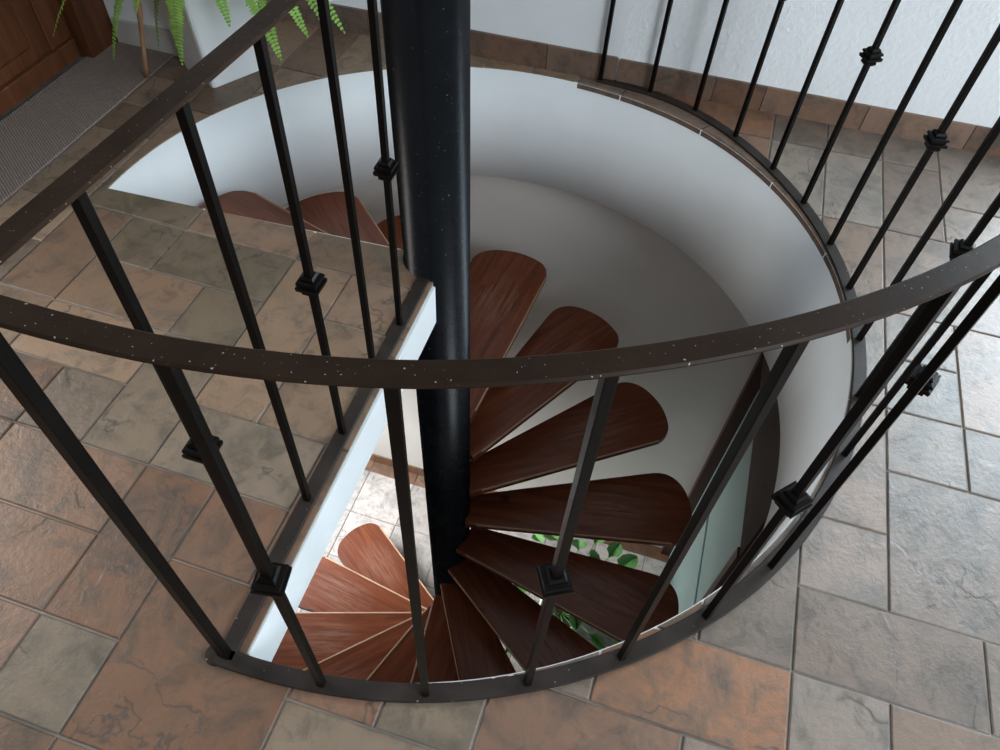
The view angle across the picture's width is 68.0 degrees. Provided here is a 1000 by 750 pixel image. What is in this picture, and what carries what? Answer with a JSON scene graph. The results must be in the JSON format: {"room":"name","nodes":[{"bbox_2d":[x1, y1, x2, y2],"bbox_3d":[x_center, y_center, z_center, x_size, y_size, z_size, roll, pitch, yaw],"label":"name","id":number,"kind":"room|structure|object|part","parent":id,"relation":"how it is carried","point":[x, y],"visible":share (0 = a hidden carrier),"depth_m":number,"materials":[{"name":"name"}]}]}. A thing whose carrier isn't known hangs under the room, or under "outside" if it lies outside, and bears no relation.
{"room":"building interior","nodes":[
{"label":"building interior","id":0,"kind":"room"},
{"bbox_2d":[103,0,169,29],"bbox_3d":[-1.218,-2.104,1.778,0.585,2.460,0.485,16,53,9],"label":"wall","id":1,"kind":"structure","parent":0,"point":[127,12],"depth_m":2.48,"materials":[{"name":"white paint"}]},
{"bbox_2d":[0,0,80,116],"bbox_3d":[-1.528,-1.346,1.436,0.060,1.988,0.955,16,53,9],"label":"door","id":2,"kind":"structure","parent":1,"relation":"in","point":[30,55],"depth_m":2.31,"materials":[{"name":"brown wood"}]},
{"bbox_3d":[-1.546,-1.020,1.811,0.007,0.780,0.650,16,53,9],"label":"panel","id":3,"kind":"part","parent":2,"relation":"part of","materials":[{"name":"brown wood"}]},
{"bbox_3d":[-1.557,-0.744,2.187,0.019,0.063,0.945,16,53,9],"label":"rail","id":4,"kind":"part","parent":2,"relation":"part of","materials":[{"name":"brown wood"}]},
{"bbox_2d":[57,0,117,57],"bbox_3d":[-1.345,-1.776,1.730,0.093,2.103,0.134,16,53,9],"label":"trim","id":5,"kind":"structure","parent":1,"relation":"attached to","point":[88,22],"depth_m":2.46,"materials":[{"name":"brown wood"}]},
{"bbox_2d":[110,17,179,55],"bbox_3d":[-1.199,-1.152,2.532,0.263,0.088,0.011,16,53,9],"label":"baseboard","id":6,"kind":"structure","parent":1,"relation":"attached to","point":[127,31],"depth_m":2.53,"materials":[{"name":"tile"}]},
{"bbox_2d":[158,0,258,87],"bbox_3d":[-0.922,-1.185,2.335,0.298,0.460,0.265,-37,62,-27],"label":"pot","id":7,"kind":"object","parent":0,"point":[203,27],"depth_m":2.32,"materials":[{"name":"white ceramic"}]},
{"bbox_2d":[109,67,851,682],"bbox_3d":[0.007,-0.188,2.192,1.909,0.447,2.169,-21,56,-18],"label":"wall","id":8,"kind":"structure","parent":0,"point":[640,164],"depth_m":2.56,"materials":[{"name":"white paint"}]},
{"bbox_2d":[203,208,435,661],"bbox_3d":[-0.481,-0.081,1.880,0.686,0.140,1.438,-20,56,-18],"label":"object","id":9,"kind":"structure","parent":8,"relation":"attached to","point":[273,628],"depth_m":1.60,"materials":[{"name":"white paint"}]},
{"bbox_2d":[577,78,851,342],"bbox_3d":[0.700,-0.601,2.282,0.284,0.021,1.329,-22,56,-19],"label":"trim","id":10,"kind":"structure","parent":8,"relation":"attached to","point":[672,110],"depth_m":2.41,"materials":[{"name":"stone"}]},
{"bbox_2d":[296,460,668,672],"bbox_3d":[-0.610,1.809,4.536,4.300,0.120,2.953,16,53,9],"label":"floor","id":11,"kind":"structure","parent":0,"point":[373,500],"depth_m":5.06,"materials":[{"name":"tile"}]},
{"bbox_2d":[199,0,691,682],"bbox_3d":[-0.189,0.051,2.384,2.029,5.470,1.954,1,51,-1],"label":"spiral staircase","id":12,"kind":"structure","parent":11,"relation":"on","point":[358,624],"depth_m":3.04,"materials":[{"name":"brown wood"}]},
{"bbox_2d":[505,534,637,653],"bbox_3d":[0.374,1.342,4.388,0.977,0.784,0.915,2,52,-2],"label":"potted plant","id":13,"kind":"object","parent":11,"relation":"on","point":[614,549],"visible":0.18,"depth_m":4.49,"materials":[{"name":"plant"}]},
{"bbox_2d":[0,19,999,749],"bbox_3d":[0.535,0.178,1.738,5.150,0.140,3.800,16,53,9],"label":"floor","id":14,"kind":"structure","parent":0,"point":[881,631],"depth_m":1.51,"materials":[{"name":"tile"}]},
{"bbox_2d":[0,42,173,204],"bbox_3d":[-1.431,-0.668,2.190,0.261,0.007,1.252,16,53,9],"label":"doormat","id":15,"kind":"object","parent":14,"relation":"on","point":[43,127],"visible":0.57,"depth_m":2.32,"materials":[{"name":"grey fabric"}]},
{"bbox_2d":[136,0,148,77],"bbox_3d":[-0.965,-1.258,1.915,0.437,1.202,0.018,29,56,18],"label":"cane","id":16,"kind":"object","parent":15,"relation":"on","point":[140,11],"visible":0.91,"depth_m":2.31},
{"bbox_2d":[53,0,344,87],"bbox_3d":[-0.897,-1.156,2.048,0.628,0.878,0.674,-37,62,-27],"label":"potted fern","id":17,"kind":"object","parent":14,"relation":"on","point":[197,27],"visible":0.88,"depth_m":2.28,"materials":[{"name":"plant"}]},
{"bbox_2d":[0,0,999,702],"bbox_3d":[0.344,-0.372,1.474,1.128,0.934,2.205,25,55,15],"label":"stair railing","id":18,"kind":"object","parent":14,"relation":"on","point":[933,289],"visible":1,"depth_m":0.92,"materials":[{"name":"brown metal"}]},
{"bbox_3d":[-0.467,0.215,0.962,0.017,0.920,0.017,15,53,8],"label":"corner post","id":19,"kind":"part","parent":18,"relation":"part of","materials":[{"name":"black metal"}]},
{"bbox_3d":[-0.302,-0.431,0.911,0.033,0.039,1.034,15,53,8],"label":"straight handrail","id":20,"kind":"part","parent":18,"relation":"part of","materials":[{"name":"brown metal"}]},
{"bbox_3d":[-0.508,0.500,1.328,0.040,0.006,0.040,2,52,-2],"label":"foot plate","id":21,"kind":"part","parent":18,"relation":"part of","materials":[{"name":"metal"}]},
{"bbox_3d":[-0.344,0.125,1.630,0.032,0.008,1.022,15,53,8],"label":"straight rail","id":22,"kind":"part","parent":18,"relation":"part of","materials":[{"name":"metal"}]},
{"bbox_3d":[0.428,-0.657,1.125,1.018,0.025,2.183,20,54,12],"label":"curved handrail","id":23,"kind":"part","parent":18,"relation":"part of","materials":[{"name":"brown metal"}]},
{"bbox_3d":[0.220,-0.231,1.944,1.468,0.008,2.067,2,52,-2],"label":"curved rail","id":24,"kind":"part","parent":18,"relation":"part of","materials":[{"name":"metal"}]},
{"bbox_2d":[280,175,760,547],"bbox_3d":[-0.200,-0.112,4.216,4.156,2.890,0.120,16,53,9],"label":"wall","id":25,"kind":"structure","parent":0,"point":[597,259],"depth_m":3.43,"materials":[{"name":"white paint"}]},
{"bbox_2d":[369,453,646,544],"bbox_3d":[-0.584,0.686,5.286,3.348,0.093,0.010,16,53,9],"label":"baseboard","id":26,"kind":"structure","parent":25,"relation":"attached to","point":[376,458],"depth_m":5.30,"materials":[{"name":"stone"}]},
{"bbox_2d":[661,352,763,555],"bbox_3d":[1.214,0.568,4.210,0.140,2.100,0.045,16,53,9],"label":"trim","id":27,"kind":"structure","parent":25,"relation":"attached to","point":[751,387],"depth_m":3.88,"materials":[{"name":"red wood"}]},
{"bbox_2d":[329,0,999,127],"bbox_3d":[1.319,-1.623,1.557,4.568,2.460,0.150,14,52,7],"label":"wall","id":28,"kind":"structure","parent":0,"point":[801,25],"depth_m":2.35,"materials":[{"name":"white paint"}]},
{"bbox_2d":[258,0,999,156],"bbox_3d":[1.194,-0.849,2.441,4.450,0.091,0.011,14,52,7],"label":"baseboard","id":29,"kind":"structure","parent":28,"relation":"attached to","point":[870,118],"depth_m":2.51,"materials":[{"name":"stone"}]},
{"bbox_2d":[722,530,762,585],"bbox_3d":[0.676,1.746,2.814,0.120,2.890,1.650,16,53,9],"label":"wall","id":30,"kind":"structure","parent":0,"point":[762,530],"depth_m":2.74,"materials":[{"name":"white paint"}]},
{"bbox_2d":[669,391,758,613],"bbox_3d":[1.062,0.946,3.900,0.045,2.086,0.976,16,53,9],"label":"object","id":31,"kind":"structure","parent":30,"relation":"in","point":[719,537],"depth_m":3.59,"materials":[{"name":"green paint"}]},
{"bbox_3d":[1.029,1.159,4.180,0.011,0.900,0.730,16,53,9],"label":"panel","id":32,"kind":"part","parent":31,"relation":"part of","materials":[{"name":"green paint"}]},
{"bbox_2d":[701,547,741,599],"bbox_3d":[0.905,1.328,3.595,0.140,2.100,0.045,16,53,9],"label":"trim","id":33,"kind":"structure","parent":30,"relation":"attached to","point":[734,559],"depth_m":2.90,"materials":[{"name":"red wood"}]},
{"bbox_2d":[739,355,779,557],"bbox_3d":[1.132,0.075,2.787,0.132,0.735,1.070,16,53,9],"label":"trim","id":34,"kind":"structure","parent":30,"relation":"attached to","point":[764,462],"depth_m":2.76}
]}

